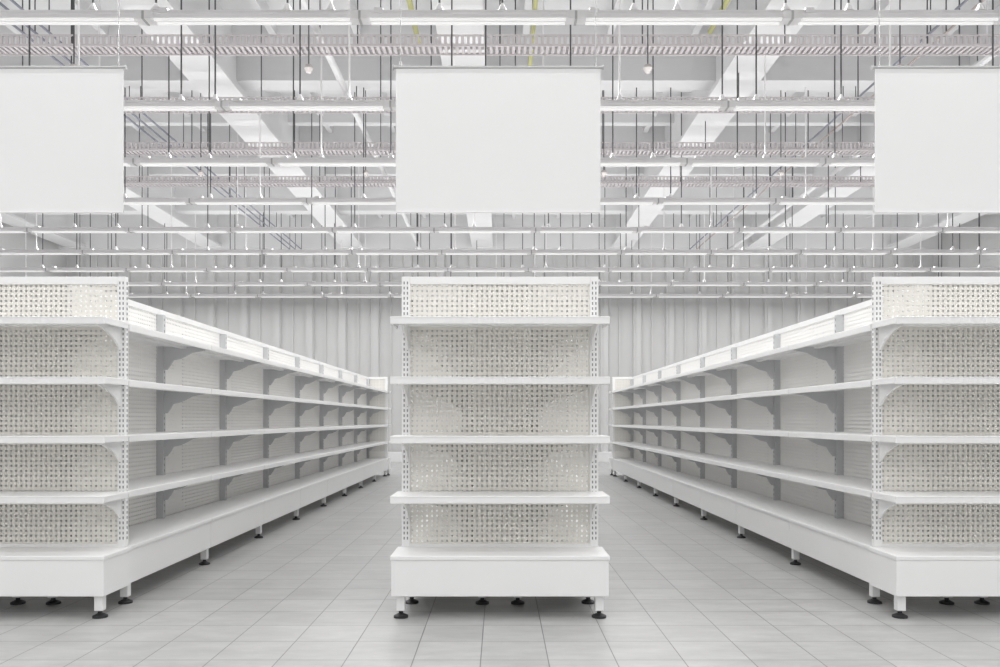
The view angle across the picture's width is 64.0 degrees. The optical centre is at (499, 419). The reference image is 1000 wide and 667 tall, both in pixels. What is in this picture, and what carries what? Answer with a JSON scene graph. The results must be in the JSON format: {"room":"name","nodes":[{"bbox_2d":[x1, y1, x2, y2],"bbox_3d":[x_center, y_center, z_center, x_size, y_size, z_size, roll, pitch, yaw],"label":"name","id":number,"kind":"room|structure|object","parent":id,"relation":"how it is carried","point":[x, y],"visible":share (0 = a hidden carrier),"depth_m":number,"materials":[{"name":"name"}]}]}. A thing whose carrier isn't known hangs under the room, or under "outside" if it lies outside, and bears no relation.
{"room":"supermarket","nodes":[
{"label":"supermarket","id":0,"kind":"room"},
{"bbox_2d":[0,222,66,276],"bbox_3d":[-13.150,-2.455,9.000,0.300,7.400,30.600,0,0,0],"label":"wall","id":1,"kind":"structure","parent":0,"point":[7,240],"depth_m":22.06,"materials":[{"name":"white paint"}]},
{"bbox_2d":[0,50,969,89],"bbox_3d":[0.000,-5.751,12.793,25.980,0.802,0.374,0,0,0],"label":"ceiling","id":2,"kind":"structure","parent":0,"point":[673,72],"depth_m":12.61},
{"bbox_2d":[126,126,857,166],"bbox_3d":[0.000,-5.751,16.713,25.980,0.802,0.374,0,0,0],"label":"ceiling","id":3,"kind":"structure","parent":0,"point":[218,133],"depth_m":16.53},
{"bbox_2d":[58,214,940,248],"bbox_3d":[0.000,-5.601,23.677,25.980,1.102,0.293,0,0,0],"label":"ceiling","id":4,"kind":"structure","parent":0,"point":[98,240],"depth_m":23.53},
{"bbox_2d":[0,462,999,666],"bbox_3d":[0.000,1.345,9.000,26.600,0.200,30.600,0,0,0],"label":"floor","id":5,"kind":"structure","parent":0,"point":[315,590],"depth_m":5.17,"materials":[{"name":"tile"}]},
{"bbox_2d":[0,277,390,618],"bbox_3d":[-3.149,0.144,11.555,1.370,2.201,13.150,0,0,0],"label":"shelving unit","id":6,"kind":"object","parent":5,"relation":"on","point":[101,504],"visible":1,"depth_m":6.04,"materials":[{"name":"white paint"}]},
{"bbox_2d":[390,277,609,618],"bbox_3d":[0.000,0.144,11.555,1.370,2.201,13.150,0,0,0],"label":"shelving unit","id":7,"kind":"object","parent":5,"relation":"on","point":[499,486],"visible":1,"depth_m":5.35,"materials":[{"name":"white paint"}]},
{"bbox_2d":[609,277,999,618],"bbox_3d":[3.149,0.144,11.555,1.370,2.201,13.150,0,0,0],"label":"shelving unit","id":8,"kind":"object","parent":5,"relation":"on","point":[741,436],"visible":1,"depth_m":6.05,"materials":[{"name":"white paint"}]},
{"bbox_2d":[67,254,932,451],"bbox_3d":[0.000,-2.455,24.078,26.000,7.400,0.445,0,0,0],"label":"wall","id":9,"kind":"structure","parent":0,"point":[356,335],"depth_m":24.00,"materials":[{"name":"white metal"}]},
{"bbox_2d":[371,452,629,461],"bbox_3d":[0.000,1.095,23.750,26.000,0.300,0.200,0,0,0],"label":"baseboard","id":10,"kind":"structure","parent":9,"relation":"attached to","point":[395,456],"depth_m":23.65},
{"bbox_2d":[0,0,999,217],"bbox_3d":[0.000,-6.085,9.000,26.600,0.540,30.600,0,0,0],"label":"ceiling","id":11,"kind":"structure","parent":0,"point":[329,120],"depth_m":12.37,"materials":[{"name":"metal"}]},
{"bbox_2d":[1,213,85,246],"bbox_3d":[-12.500,-5.620,9.000,0.620,1.060,29.980,0,0,0],"label":"ceiling beam","id":12,"kind":"structure","parent":11,"relation":"attached to","point":[13,219],"depth_m":22.14,"materials":[{"name":"white metal"}]},
{"bbox_2d":[0,0,126,212],"bbox_3d":[-3.149,-3.758,5.260,1.385,4.794,0.032,0,0,0],"label":"hanging banner","id":13,"kind":"object","parent":11,"relation":"hanging from","point":[62,127],"visible":1,"depth_m":5.26,"materials":[{"name":"paper"}]},
{"bbox_2d":[69,0,76,65],"bbox_3d":[-4.900,-5.072,9.200,0.107,2.165,0.110,0,0,0],"label":"hanging rod","id":14,"kind":"object","parent":11,"relation":"hanging from","point":[73,64],"visible":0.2,"depth_m":9.19,"materials":[{"name":"metal"}]},
{"bbox_2d":[0,0,295,248],"bbox_3d":[-5.940,-5.545,8.760,0.032,1.221,29.480,0,0,0],"label":"cable","id":15,"kind":"object","parent":11,"relation":"hanging from","point":[34,31],"depth_m":13.79,"materials":[{"name":"grey metal"}]},
{"bbox_2d":[12,0,289,248],"bbox_3d":[-6.100,-5.545,8.760,0.032,1.221,29.480,0,0,0],"label":"cable","id":16,"kind":"object","parent":11,"relation":"hanging from","point":[21,31],"depth_m":14.45,"materials":[{"name":"grey metal"}]},
{"bbox_2d":[10,0,301,248],"bbox_3d":[-5.760,-5.545,8.760,0.032,1.221,29.480,0,0,0],"label":"cable","id":17,"kind":"object","parent":11,"relation":"hanging from","point":[47,30],"depth_m":14.07,"materials":[{"name":"grey metal"}]},
{"bbox_2d":[126,167,221,246],"bbox_3d":[-8.500,-5.620,9.000,0.620,1.060,29.980,0,0,0],"label":"ceiling beam","id":18,"kind":"structure","parent":11,"relation":"attached to","point":[161,214],"depth_m":20.21,"materials":[{"name":"white metal"}]},
{"bbox_2d":[200,113,200,156],"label":"smoke detector","id":19,"kind":"object","parent":11,"relation":"hanging from","point":[200,113],"depth_m":13.09,"materials":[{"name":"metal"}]},
{"bbox_2d":[197,166,203,176],"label":"smoke detector","id":20,"kind":"object","parent":11,"relation":"hanging from","point":[200,172],"depth_m":13.07,"materials":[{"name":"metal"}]},
{"bbox_2d":[116,0,362,246],"bbox_3d":[-4.350,-5.620,9.000,0.620,1.060,29.980,0,0,0],"label":"ceiling beam","id":21,"kind":"structure","parent":11,"relation":"attached to","point":[275,127],"depth_m":13.33,"materials":[{"name":"white metal"}]},
{"bbox_2d":[269,168,269,226],"bbox_3d":[-4.900,-5.073,17.000,0.107,2.165,0.110,0,0,0],"label":"smoke detector","id":22,"kind":"object","parent":11,"relation":"hanging from","point":[269,168],"visible":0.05,"depth_m":16.99,"materials":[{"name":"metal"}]},
{"bbox_2d":[304,0,312,73],"bbox_3d":[-2.200,-5.072,9.200,0.107,2.165,0.110,0,0,0],"label":"smoke detector","id":23,"kind":"object","parent":11,"relation":"hanging from","point":[308,68],"visible":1,"depth_m":9.19,"materials":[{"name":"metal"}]},
{"bbox_2d":[301,0,420,248],"bbox_3d":[-2.300,-5.503,8.760,0.100,1.305,29.480,0,0,0],"label":"conduit","id":24,"kind":"object","parent":11,"relation":"attached to","point":[304,3],"depth_m":11.88,"materials":[{"name":"white metal"}]},
{"bbox_2d":[365,113,365,156],"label":"smoke detector","id":25,"kind":"object","parent":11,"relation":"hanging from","point":[365,113],"depth_m":13.09,"materials":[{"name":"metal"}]},
{"bbox_2d":[362,166,368,176],"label":"smoke detector","id":26,"kind":"object","parent":11,"relation":"hanging from","point":[366,172],"depth_m":13.07,"materials":[{"name":"plastic"}]},
{"bbox_2d":[406,0,420,42],"bbox_3d":[-1.070,-5.535,2.310,0.070,1.240,16.580,0,0,0],"label":"pipe","id":27,"kind":"object","parent":11,"relation":"hanging from","point":[409,2],"visible":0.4,"depth_m":10.00,"materials":[{"name":"metal"}]},
{"bbox_2d":[432,0,492,246],"bbox_3d":[-0.520,-5.620,9.000,0.620,1.060,29.980,0,0,0],"label":"ceiling beam","id":28,"kind":"structure","parent":11,"relation":"attached to","point":[481,219],"depth_m":11.20,"materials":[{"name":"white metal"}]},
{"bbox_2d":[25,213,959,285],"bbox_3d":[0.000,-4.815,20.720,25.900,2.679,0.128,0,0,0],"label":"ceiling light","id":29,"kind":"object","parent":11,"relation":"hanging from","point":[164,283],"visible":0.48,"depth_m":20.68,"materials":[{"name":"metal"}]},
{"bbox_2d":[86,285,913,285],"bbox_3d":[-0.280,-3.488,20.720,24.260,0.025,0.098,0,0,0],"label":"diffuser","id":30,"kind":"object","parent":29,"relation":"attached to","point":[86,285],"depth_m":20.68,"materials":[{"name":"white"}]},
{"bbox_2d":[393,0,603,212],"bbox_3d":[-0.012,-3.758,5.260,1.385,4.794,0.032,0,0,0],"label":"hanging banner","id":31,"kind":"object","parent":11,"relation":"hanging from","point":[470,139],"visible":1,"depth_m":5.26,"materials":[{"name":"paper"}]},
{"bbox_2d":[124,87,874,204],"bbox_3d":[0.000,-4.815,12.880,25.900,2.679,0.128,0,0,0],"label":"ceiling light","id":32,"kind":"object","parent":11,"relation":"hanging from","point":[199,200],"visible":0.51,"depth_m":12.84,"materials":[{"name":"metal"}]},
{"bbox_2d":[124,202,874,204],"bbox_3d":[-0.280,-3.488,12.880,24.260,0.025,0.098,0,0,0],"label":"diffuser","id":33,"kind":"object","parent":32,"relation":"attached to","point":[125,203],"depth_m":12.84,"materials":[{"name":"white plastic"}]},
{"bbox_2d":[0,0,999,25],"bbox_3d":[0.000,-4.815,7.000,25.900,2.679,0.128,0,0,0],"label":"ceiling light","id":34,"kind":"object","parent":11,"relation":"hanging from","point":[157,15],"visible":1,"depth_m":6.97,"materials":[{"name":"metal"}]},
{"bbox_2d":[0,18,997,24],"bbox_3d":[-0.280,-3.488,7.000,24.260,0.025,0.098,0,0,0],"label":"diffuser","id":35,"kind":"object","parent":34,"relation":"attached to","point":[3,21],"depth_m":7.02,"materials":[{"name":"white"}]},
{"bbox_2d":[0,92,999,232],"bbox_3d":[0.000,-4.815,14.840,25.900,2.679,0.128,0,0,0],"label":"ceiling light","id":36,"kind":"object","parent":11,"relation":"hanging from","point":[36,229],"visible":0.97,"depth_m":14.80,"materials":[{"name":"metal"}]},
{"bbox_2d":[0,231,999,232],"bbox_3d":[-0.280,-3.488,14.840,24.260,0.025,0.098,0,0,0],"label":"diffuser","id":37,"kind":"object","parent":36,"relation":"attached to","point":[0,231],"depth_m":14.84,"materials":[{"name":"white plastic"}]},
{"bbox_2d":[0,166,999,254],"bbox_3d":[0.000,-4.815,16.800,25.900,2.679,0.128,0,0,0],"label":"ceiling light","id":38,"kind":"object","parent":11,"relation":"hanging from","point":[627,251],"visible":0.96,"depth_m":16.77,"materials":[{"name":"metal"}]},
{"bbox_2d":[0,253,999,254],"bbox_3d":[-0.280,-3.488,16.800,24.260,0.025,0.098,0,0,0],"label":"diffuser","id":39,"kind":"object","parent":38,"relation":"attached to","point":[0,253],"depth_m":16.77,"materials":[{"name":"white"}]},
{"bbox_2d":[0,167,999,271],"bbox_3d":[0.000,-4.815,18.760,25.900,2.679,0.128,0,0,0],"label":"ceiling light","id":40,"kind":"object","parent":11,"relation":"hanging from","point":[42,268],"visible":0.95,"depth_m":18.73,"materials":[{"name":"metal"}]},
{"bbox_2d":[0,271,999,271],"bbox_3d":[-0.280,-3.488,18.760,24.260,0.025,0.098,0,0,0],"label":"diffuser","id":41,"kind":"object","parent":40,"relation":"attached to","point":[0,271],"depth_m":18.73,"materials":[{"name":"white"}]},
{"bbox_2d":[0,0,999,55],"bbox_3d":[0.000,-5.372,9.950,25.900,1.565,0.256,0,0,0],"label":"cable tray","id":42,"kind":"object","parent":11,"relation":"hanging from","point":[925,48],"visible":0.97,"depth_m":9.84,"materials":[{"name":"metal"}]},
{"bbox_2d":[126,90,873,154],"bbox_3d":[0.000,-5.372,13.750,25.900,1.565,0.256,0,0,0],"label":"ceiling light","id":43,"kind":"object","parent":11,"relation":"hanging from","point":[191,149],"visible":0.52,"depth_m":13.63,"materials":[{"name":"metal"}]},
{"bbox_2d":[22,0,977,112],"bbox_3d":[0.000,-5.372,11.850,25.900,1.565,0.256,0,0,0],"label":"cable tray","id":44,"kind":"object","parent":11,"relation":"hanging from","point":[141,97],"visible":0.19,"depth_m":11.73,"materials":[{"name":"metal"}]},
{"bbox_2d":[126,113,874,186],"bbox_3d":[0.000,-5.372,15.650,25.900,1.565,0.256,0,0,0],"label":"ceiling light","id":45,"kind":"object","parent":11,"relation":"hanging from","point":[228,182],"visible":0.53,"depth_m":15.53,"materials":[{"name":"metal"}]},
{"bbox_2d":[75,214,941,297],"bbox_3d":[0.000,-4.815,22.680,25.900,2.679,0.128,0,0,0],"label":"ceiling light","id":46,"kind":"object","parent":11,"relation":"hanging from","point":[130,295],"visible":0.59,"depth_m":22.65,"materials":[{"name":"metal"}]},
{"bbox_2d":[75,296,907,297],"bbox_3d":[-0.280,-3.488,22.680,24.260,0.025,0.098,0,0,0],"label":"diffuser","id":47,"kind":"object","parent":46,"relation":"attached to","point":[75,296],"depth_m":22.63,"materials":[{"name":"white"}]},
{"bbox_2d":[29,0,993,110],"bbox_3d":[0.000,-4.815,8.960,25.900,2.679,0.128,0,0,0],"label":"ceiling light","id":48,"kind":"object","parent":11,"relation":"hanging from","point":[180,104],"visible":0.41,"depth_m":8.93,"materials":[{"name":"metal"}]},
{"bbox_2d":[124,106,874,110],"bbox_3d":[-0.280,-3.488,8.960,24.260,0.025,0.098,0,0,0],"label":"diffuser","id":49,"kind":"object","parent":48,"relation":"attached to","point":[126,108],"depth_m":8.93,"materials":[{"name":"white plastic"}]},
{"bbox_2d":[71,0,987,166],"bbox_3d":[0.000,-4.815,10.920,25.900,2.679,0.128,0,0,0],"label":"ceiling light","id":50,"kind":"object","parent":11,"relation":"hanging from","point":[835,160],"visible":0.59,"depth_m":10.89,"materials":[{"name":"metal"}]},
{"bbox_2d":[124,163,874,165],"bbox_3d":[-0.280,-3.488,10.920,24.260,0.025,0.098,0,0,0],"label":"diffuser","id":51,"kind":"object","parent":50,"relation":"attached to","point":[125,164],"depth_m":10.88,"materials":[{"name":"white plastic"}]},
{"bbox_2d":[528,0,537,65],"bbox_3d":[0.420,-5.537,2.610,0.060,1.235,17.180,0,0,0],"label":"pipe","id":52,"kind":"object","parent":11,"relation":"hanging from","point":[534,2],"visible":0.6,"depth_m":10.15,"materials":[{"name":"metal"}]},
{"bbox_2d":[603,113,603,156],"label":"smoke detector","id":53,"kind":"object","parent":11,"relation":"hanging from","point":[603,113],"depth_m":13.09,"materials":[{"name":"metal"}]},
{"bbox_2d":[601,166,606,176],"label":"smoke detector","id":54,"kind":"object","parent":11,"relation":"hanging from","point":[603,172],"depth_m":13.07,"materials":[{"name":"plastic"}]},
{"bbox_2d":[643,0,652,73],"bbox_3d":[1.700,-5.072,9.200,0.107,2.165,0.110,0,0,0],"label":"pendant lamp","id":55,"kind":"object","parent":11,"relation":"hanging from","point":[647,68],"visible":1,"depth_m":9.19,"materials":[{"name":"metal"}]},
{"bbox_2d":[716,167,716,226],"bbox_3d":[4.600,-5.073,17.000,0.107,2.165,0.110,0,0,0],"label":"smoke detector","id":56,"kind":"object","parent":11,"relation":"hanging from","point":[716,167],"visible":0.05,"depth_m":16.99,"materials":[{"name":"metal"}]},
{"bbox_2d":[612,0,821,246],"bbox_3d":[3.600,-5.620,9.000,0.620,1.060,29.980,0,0,0],"label":"ceiling beam","id":57,"kind":"structure","parent":11,"relation":"attached to","point":[693,124],"depth_m":13.37,"materials":[{"name":"white metal"}]},
{"bbox_2d":[708,0,729,33],"bbox_3d":[2.680,-5.535,2.110,0.070,1.240,16.180,0,0,0],"label":"pipe","id":58,"kind":"object","parent":11,"relation":"hanging from","point":[725,2],"visible":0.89,"depth_m":9.64,"materials":[{"name":"metal"}]},
{"bbox_2d":[780,113,780,156],"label":"smoke detector","id":59,"kind":"object","parent":11,"relation":"hanging from","point":[780,113],"depth_m":13.10,"materials":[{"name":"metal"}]},
{"bbox_2d":[777,166,783,176],"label":"smoke detector","id":60,"kind":"object","parent":11,"relation":"hanging from","point":[780,173],"depth_m":13.07,"materials":[{"name":"plastic"}]},
{"bbox_2d":[748,5,999,246],"bbox_3d":[7.600,-5.620,9.000,0.620,1.060,29.980,0,0,0],"label":"ceiling beam","id":61,"kind":"structure","parent":11,"relation":"attached to","point":[802,214],"depth_m":18.70,"materials":[{"name":"white metal"}]},
{"bbox_2d":[896,0,903,65],"bbox_3d":[4.600,-5.072,9.200,0.107,2.165,0.110,0,0,0],"label":"rod","id":62,"kind":"object","parent":11,"relation":"hanging from","point":[899,64],"visible":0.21,"depth_m":9.19,"materials":[{"name":"metal"}]},
{"bbox_2d":[871,0,999,212],"bbox_3d":[3.137,-3.758,5.260,1.385,4.794,0.032,0,0,0],"label":"hanging banner","id":63,"kind":"object","parent":11,"relation":"hanging from","point":[937,128],"visible":1,"depth_m":5.26,"materials":[{"name":"paper"}]},
{"bbox_2d":[887,213,986,246],"bbox_3d":[11.700,-5.620,9.000,0.620,1.060,29.980,0,0,0],"label":"ceiling beam","id":64,"kind":"structure","parent":11,"relation":"attached to","point":[904,220],"depth_m":22.09,"materials":[{"name":"white metal"}]},
{"bbox_2d":[26,179,999,213],"bbox_3d":[0.000,-5.751,20.633,25.980,0.802,0.374,0,0,0],"label":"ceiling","id":65,"kind":"structure","parent":0,"point":[179,191],"depth_m":20.45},
{"bbox_2d":[689,0,967,248],"bbox_3d":[5.500,-5.545,8.760,0.032,1.221,29.480,0,0,0],"label":"cable","id":66,"kind":"object","parent":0,"point":[964,1],"depth_m":13.40,"materials":[{"name":"grey metal"}]},
{"bbox_2d":[696,0,984,248],"bbox_3d":[5.700,-5.545,8.760,0.032,1.221,29.480,0,0,0],"label":"cable","id":67,"kind":"object","parent":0,"point":[946,31],"depth_m":13.66,"materials":[{"name":"grey metal"}]},
{"bbox_2d":[727,50,999,248],"bbox_3d":[6.600,-5.503,8.760,0.100,1.305,29.480,0,0,0],"label":"conduit","id":68,"kind":"object","parent":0,"point":[985,59],"depth_m":17.01,"materials":[{"name":"white metal"}]},
{"bbox_2d":[933,214,999,276],"bbox_3d":[13.150,-2.455,9.000,0.300,7.400,30.600,0,0,0],"label":"wall","id":69,"kind":"structure","parent":0,"point":[967,240],"depth_m":22.01,"materials":[{"name":"white paint"}]}
]}

